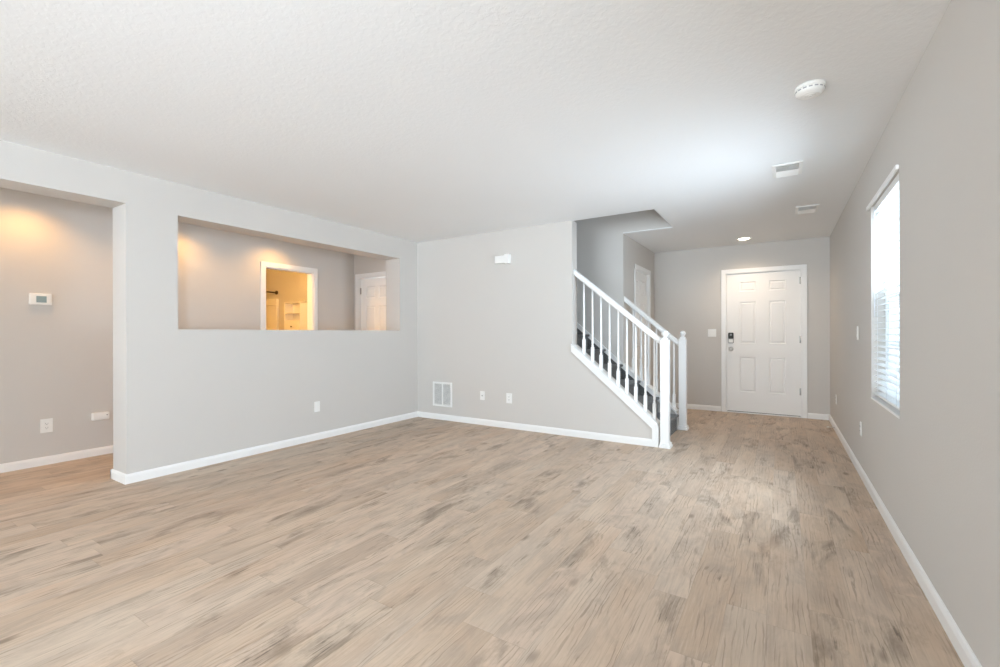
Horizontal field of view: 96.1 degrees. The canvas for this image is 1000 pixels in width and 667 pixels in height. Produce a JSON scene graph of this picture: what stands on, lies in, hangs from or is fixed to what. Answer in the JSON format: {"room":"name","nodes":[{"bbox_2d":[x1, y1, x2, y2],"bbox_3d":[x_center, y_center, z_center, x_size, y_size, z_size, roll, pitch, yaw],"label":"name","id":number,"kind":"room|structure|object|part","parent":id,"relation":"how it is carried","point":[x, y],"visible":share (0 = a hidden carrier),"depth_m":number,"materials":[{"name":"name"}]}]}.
{"room":"empty living room","nodes":[
{"label":"empty living room","id":0,"kind":"room"},
{"bbox_2d":[0,187,353,463],"bbox_3d":[-3.619,-0.044,5.061,0.120,2.487,5.154,0,0,32],"label":"wall","id":1,"kind":"structure","parent":0,"point":[56,359],"depth_m":4.31,"materials":[{"name":"beige paint"}]},
{"bbox_2d":[29,293,51,304],"bbox_3d":[-4.154,-0.307,4.066,0.028,0.104,0.150,0,0,32],"label":"thermostat","id":2,"kind":"object","parent":1,"relation":"attached to","point":[34,298],"visible":1,"depth_m":4.06,"materials":[{"name":"white plastic"}]},
{"bbox_2d":[40,418,52,432],"bbox_3d":[-4.138,0.844,4.105,0.009,0.125,0.082,0,0,32],"label":"wall outlet","id":3,"kind":"object","parent":1,"relation":"attached to","point":[46,425],"visible":1,"depth_m":4.10,"materials":[{"name":"white plastic"}]},
{"bbox_2d":[0,445,112,472],"bbox_3d":[-3.604,1.161,4.953,0.015,0.076,4.983,0,0,32],"label":"baseboard","id":4,"kind":"structure","parent":1,"relation":"attached to","point":[35,462],"depth_m":4.14,"materials":[{"name":"white paint"}]},
{"bbox_2d":[91,411,108,420],"bbox_3d":[-3.922,0.813,4.414,0.047,0.076,0.132,0,0,32],"label":"wall box","id":5,"kind":"object","parent":1,"relation":"attached to","point":[95,416],"visible":1,"depth_m":4.40,"materials":[{"name":"white plastic"}]},
{"bbox_2d":[260,261,317,329],"bbox_3d":[-2.911,0.134,6.180,0.136,2.127,0.837,0,0,32],"label":"trim","id":6,"kind":"structure","parent":1,"relation":"attached to","point":[312,273],"depth_m":6.36,"materials":[{"name":"white paint"}]},
{"bbox_2d":[0,140,417,473],"bbox_3d":[-4.694,-0.042,1.063,0.270,2.487,12.834,0,0,32],"label":"wall","id":7,"kind":"structure","parent":0,"point":[180,395],"depth_m":4.11,"materials":[{"name":"beige paint"}]},
{"bbox_2d":[110,411,417,484],"bbox_3d":[-2.191,1.157,5.069,0.300,0.076,3.391,0,0,32],"label":"baseboard","id":8,"kind":"structure","parent":7,"relation":"attached to","point":[123,478],"depth_m":4.32,"materials":[{"name":"white paint"}]},
{"bbox_2d":[314,401,319,411],"bbox_3d":[-2.047,0.823,5.037,0.008,0.115,0.070,0,0,32],"label":"blank plate","id":9,"kind":"object","parent":7,"relation":"attached to","point":[316,404],"visible":1,"depth_m":5.04,"materials":[{"name":"white plastic"}]},
{"bbox_2d":[266,255,385,329],"bbox_3d":[-3.333,-0.045,7.768,4.520,2.487,0.150,0,0,32],"label":"wall","id":10,"kind":"structure","parent":0,"point":[290,286],"depth_m":7.85,"materials":[{"name":"beige paint"}]},
{"bbox_2d":[266,299,278,329],"bbox_3d":[-4.590,0.292,8.429,1.435,1.818,0.059,0,0,32],"label":"shower surround","id":11,"kind":"object","parent":10,"relation":"attached to","point":[272,305],"visible":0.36,"depth_m":8.12,"materials":[{"name":"white plastic"}]},
{"bbox_2d":[355,271,385,329],"bbox_3d":[-1.863,0.138,6.859,0.861,2.113,0.132,0,0,32],"label":"door","id":12,"kind":"structure","parent":10,"relation":"in","point":[370,288],"depth_m":6.91,"materials":[{"name":"white paint"}]},
{"bbox_2d":[0,0,950,252],"bbox_3d":[-3.728,-1.438,2.041,9.920,0.300,15.920,0,0,32],"label":"ceiling","id":13,"kind":"structure","parent":0,"point":[417,121],"depth_m":2.49,"materials":[{"name":"paint"}]},
{"bbox_2d":[736,237,751,239],"bbox_3d":[3.357,-1.296,6.189,0.188,0.018,0.188,0,0,32],"label":"recessed light","id":14,"kind":"object","parent":13,"relation":"in","point":[741,238],"visible":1,"depth_m":6.15,"materials":[{"name":"white plastic"}]},
{"bbox_2d":[772,161,802,177],"bbox_3d":[2.284,-1.294,3.576,0.200,0.018,0.315,0,0,32],"label":"ceiling vent","id":15,"kind":"object","parent":13,"relation":"in","point":[793,168],"visible":1,"depth_m":3.55,"materials":[{"name":"white plastic"}]},
{"bbox_2d":[795,204,819,213],"bbox_3d":[3.223,-1.296,4.723,0.200,0.018,0.315,0,0,32],"label":"ceiling vent","id":16,"kind":"object","parent":13,"relation":"in","point":[809,208],"visible":1,"depth_m":4.69,"materials":[{"name":"white plastic"}]},
{"bbox_2d":[794,79,825,99],"bbox_3d":[1.635,-1.275,2.372,0.138,0.052,0.138,0,0,32],"label":"smoke detector","id":17,"kind":"object","parent":13,"relation":"attached to","point":[811,89],"visible":1,"depth_m":2.34,"materials":[{"name":"white plastic"}]},
{"bbox_3d":[1.635,-1.294,2.372,0.138,0.015,0.138,0,0,32],"label":"mounting plate","id":18,"kind":"part","parent":17,"relation":"part of","materials":[{"name":"white plastic"}]},
{"bbox_2d":[0,408,963,666],"bbox_3d":[-3.721,1.259,2.041,9.920,0.120,15.920,0,0,32],"label":"floor","id":19,"kind":"structure","parent":0,"point":[751,540],"depth_m":2.36,"materials":[{"name":"brown wood"}]},
{"bbox_2d":[284,301,306,329],"bbox_3d":[-3.478,0.335,7.658,0.448,1.727,0.192,0,0,32],"label":"storage cabinet","id":20,"kind":"object","parent":19,"relation":"on","point":[295,313],"visible":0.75,"depth_m":7.61,"materials":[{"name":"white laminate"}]},
{"bbox_3d":[-3.512,-0.013,7.605,0.404,0.384,0.018,0,0,32],"label":"door","id":21,"kind":"part","parent":20,"relation":"part of","materials":[{"name":"white laminate"}]},
{"bbox_2d":[284,301,306,303],"bbox_3d":[-3.477,-0.519,7.664,0.448,0.018,0.153,0,0,32],"label":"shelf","id":22,"kind":"object","parent":20,"relation":"attached to","point":[299,302],"depth_m":7.58,"materials":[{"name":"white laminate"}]},
{"bbox_2d":[577,322,678,435],"bbox_3d":[0.883,-0.013,5.827,2.568,2.401,0.836,0,0,32],"label":"staircase","id":23,"kind":"structure","parent":19,"relation":"on","point":[673,417],"depth_m":5.71,"materials":[{"name":"grey carpet"}]},
{"bbox_2d":[417,220,576,429],"bbox_3d":[-0.251,-0.053,5.940,2.644,2.487,0.145,0,0,32],"label":"wall","id":24,"kind":"structure","parent":0,"point":[497,330],"depth_m":5.69,"materials":[{"name":"beige paint"}]},
{"bbox_2d":[433,381,451,406],"bbox_3d":[-0.793,0.841,6.188,0.335,0.335,0.012,0,0,32],"label":"air vent","id":25,"kind":"object","parent":24,"relation":"in","point":[442,391],"visible":1,"depth_m":6.18,"materials":[{"name":"white plastic"}]},
{"bbox_2d":[480,391,484,399],"bbox_3d":[-0.232,0.811,5.834,0.070,0.115,0.018,0,0,32],"label":"cable plate","id":26,"kind":"object","parent":24,"relation":"attached to","point":[482,393],"visible":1,"depth_m":5.83,"materials":[{"name":"white plastic"}]},
{"bbox_2d":[495,254,510,263],"bbox_3d":[0.032,-0.926,5.640,0.215,0.118,0.062,0,0,32],"label":"door chime","id":27,"kind":"object","parent":24,"relation":"attached to","point":[506,258],"visible":1,"depth_m":5.61,"materials":[{"name":"white plastic"}]},
{"bbox_2d":[506,393,511,402],"bbox_3d":[0.113,0.815,5.623,0.082,0.125,0.009,0,0,32],"label":"wall outlet","id":28,"kind":"object","parent":24,"relation":"attached to","point":[508,395],"visible":1,"depth_m":5.62,"materials":[{"name":"white plastic"}]},
{"bbox_2d":[418,411,651,446],"bbox_3d":[0.203,1.151,5.564,3.268,0.076,0.015,0,0,32],"label":"baseboard","id":29,"kind":"structure","parent":24,"relation":"attached to","point":[535,428],"depth_m":5.36,"materials":[{"name":"white paint"}]},
{"bbox_2d":[572,353,651,438],"bbox_3d":[1.273,0.675,4.990,0.944,1.024,0.145,0,0,32],"label":"wall","id":30,"kind":"structure","parent":0,"point":[596,408],"depth_m":5.01,"materials":[{"name":"beige paint"}]},
{"bbox_2d":[571,269,672,448],"bbox_3d":[1.320,0.218,4.951,1.092,1.936,0.186,0,0,32],"label":"stair railing","id":31,"kind":"object","parent":30,"relation":"on","point":[660,428],"visible":1,"depth_m":4.85,"materials":[{"name":"white paint"}]},
{"bbox_3d":[1.270,0.670,4.984,0.970,1.034,0.159,0,0,32],"label":"apron trim","id":32,"kind":"part","parent":31,"relation":"part of","materials":[{"name":"white paint"}]},
{"bbox_3d":[1.291,-0.304,4.978,0.990,0.892,0.060,0,0,32],"label":"handrail","id":33,"kind":"part","parent":31,"relation":"part of","materials":[{"name":"white paint"}]},
{"bbox_3d":[1.714,0.617,4.669,0.085,1.138,0.085,0,0,32],"label":"newel post","id":34,"kind":"part","parent":31,"relation":"part of","materials":[{"name":"white paint"}]},
{"bbox_3d":[1.720,1.160,4.667,0.115,0.052,0.125,0,0,32],"label":"moulding","id":35,"kind":"part","parent":31,"relation":"part of","materials":[{"name":"white paint"}]},
{"bbox_2d":[574,209,675,413],"bbox_3d":[0.356,-1.361,6.719,4.495,5.100,0.120,0,0,32],"label":"wall","id":36,"kind":"structure","parent":0,"point":[595,236],"depth_m":6.02,"materials":[{"name":"beige paint"}]},
{"bbox_2d":[624,296,688,430],"bbox_3d":[1.972,0.347,5.710,0.782,1.676,0.152,0,0,32],"label":"stair railing","id":37,"kind":"object","parent":36,"relation":"on","point":[682,342],"visible":0.77,"depth_m":5.58,"materials":[{"name":"white paint"}]},
{"bbox_3d":[1.930,-0.160,5.739,0.682,0.662,0.060,0,0,32],"label":"handrail","id":38,"kind":"part","parent":37,"relation":"part of","materials":[{"name":"white paint"}]},
{"bbox_3d":[2.251,0.615,5.534,0.085,1.138,0.085,0,0,32],"label":"newel post","id":39,"kind":"part","parent":37,"relation":"part of","materials":[{"name":"white paint"}]},
{"bbox_3d":[2.256,1.158,5.531,0.115,0.052,0.125,0,0,32],"label":"moulding","id":40,"kind":"part","parent":37,"relation":"part of","materials":[{"name":"white paint"}]},
{"bbox_2d":[614,234,654,385],"bbox_3d":[2.011,-0.059,6.622,0.120,2.487,1.704,0,0,32],"label":"wall","id":41,"kind":"structure","parent":0,"point":[628,252],"depth_m":5.99,"materials":[{"name":"beige paint"}]},
{"bbox_2d":[634,264,650,383],"bbox_3d":[2.073,0.106,6.705,0.136,2.158,0.886,0,0,32],"label":"door","id":42,"kind":"structure","parent":41,"relation":"in","point":[642,276],"depth_m":6.80,"materials":[{"name":"white paint"}]},
{"bbox_3d":[2.074,0.138,6.704,0.040,2.070,0.734,0,0,32],"label":"panel","id":43,"kind":"part","parent":42,"relation":"part of","materials":[{"name":"white paint"}]},
{"bbox_2d":[654,237,829,417],"bbox_3d":[3.599,-0.062,6.729,2.460,2.487,0.160,0,0,32],"label":"wall","id":44,"kind":"structure","parent":0,"point":[687,283],"depth_m":6.86,"materials":[{"name":"beige paint"}]},
{"bbox_2d":[708,329,715,336],"bbox_3d":[3.233,-0.003,6.857,0.116,0.118,0.010,0,0,32],"label":"light switch","id":45,"kind":"object","parent":44,"relation":"attached to","point":[711,332],"visible":1,"depth_m":6.85,"materials":[{"name":"white plastic"}]},
{"bbox_2d":[676,403,829,419],"bbox_3d":[3.490,1.143,6.696,2.307,0.076,0.015,0,0,32],"label":"baseboard","id":46,"kind":"structure","parent":44,"relation":"attached to","point":[689,406],"depth_m":6.83,"materials":[{"name":"white paint"}]},
{"bbox_2d":[721,264,806,417],"bbox_3d":[3.830,0.114,6.559,1.072,2.133,0.205,0,0,32],"label":"door","id":47,"kind":"structure","parent":44,"relation":"in","point":[764,309],"depth_m":6.50,"materials":[{"name":"white paint"}]},
{"bbox_2d":[830,0,999,666],"bbox_3d":[0.472,-0.055,-0.460,0.153,2.487,15.720,0,0,32],"label":"wall","id":48,"kind":"structure","parent":0,"point":[935,468],"depth_m":1.88,"materials":[{"name":"beige paint"}]},
{"bbox_2d":[856,326,858,339],"bbox_3d":[3.090,-0.001,3.889,0.010,0.118,0.070,0,0,32],"label":"light switch","id":49,"kind":"object","parent":48,"relation":"attached to","point":[857,329],"visible":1,"depth_m":3.87,"materials":[{"name":"white plastic"}]},
{"bbox_2d":[871,247,899,418],"bbox_3d":[2.554,-0.224,2.884,0.154,1.415,0.927,0,0,32],"label":"window","id":50,"kind":"structure","parent":48,"relation":"in","point":[884,404],"depth_m":3.17,"materials":[{"name":"white plastic"}]},
{"bbox_2d":[866,164,899,409],"bbox_3d":[2.541,-0.252,2.951,0.083,1.401,1.025,0,0,32],"label":"window blind","id":51,"kind":"object","parent":50,"relation":"attached to","point":[887,206],"visible":0.78,"depth_m":2.96,"materials":[{"name":"white plastic"}]},
{"bbox_3d":[2.686,-0.227,3.159,0.056,1.320,0.002,0,0,32],"label":"ladder cord","id":52,"kind":"part","parent":51,"relation":"part of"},
{"bbox_3d":[2.527,0.440,2.901,0.050,0.017,0.907,0,0,32],"label":"rail","id":53,"kind":"part","parent":51,"relation":"part of","materials":[{"name":"white plastic"}]},
{"bbox_3d":[2.365,-0.226,2.643,0.056,1.320,0.002,0,0,32],"label":"ladder cord","id":54,"kind":"part","parent":51,"relation":"part of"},
{"bbox_3d":[2.526,0.475,2.902,0.084,0.016,0.923,0,0,32],"label":"sill","id":55,"kind":"part","parent":50,"relation":"part of","materials":[{"name":"white paint"}]},
{"bbox_3d":[2.589,-0.224,2.861,0.070,1.415,0.927,0,0,32],"label":"frame","id":56,"kind":"part","parent":50,"relation":"part of","materials":[{"name":"white plastic"}]},
{"bbox_3d":[2.578,0.082,2.869,0.025,0.713,0.837,0,0,32],"label":"sash","id":57,"kind":"part","parent":50,"relation":"part of","materials":[{"name":"white plastic"}]},
{"bbox_3d":[2.600,-0.564,2.854,0.025,0.645,0.837,0,0,32],"label":"sash","id":58,"kind":"part","parent":50,"relation":"part of","materials":[{"name":"white plastic"}]},
{"bbox_3d":[2.577,0.082,2.869,0.004,0.659,0.783,0,0,32],"label":"pane","id":59,"kind":"part","parent":50,"relation":"part of","materials":[{"name":"clear glass"}]},
{"bbox_3d":[2.599,-0.564,2.854,0.004,0.591,0.783,0,0,32],"label":"pane","id":60,"kind":"part","parent":50,"relation":"part of","materials":[{"name":"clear glass"}]},
{"bbox_2d":[829,415,981,666],"bbox_3d":[0.354,1.151,-0.494,0.015,0.076,15.534,0,0,32],"label":"baseboard","id":61,"kind":"structure","parent":48,"relation":"attached to","point":[960,644],"depth_m":2.10,"materials":[{"name":"white paint"}]}
]}

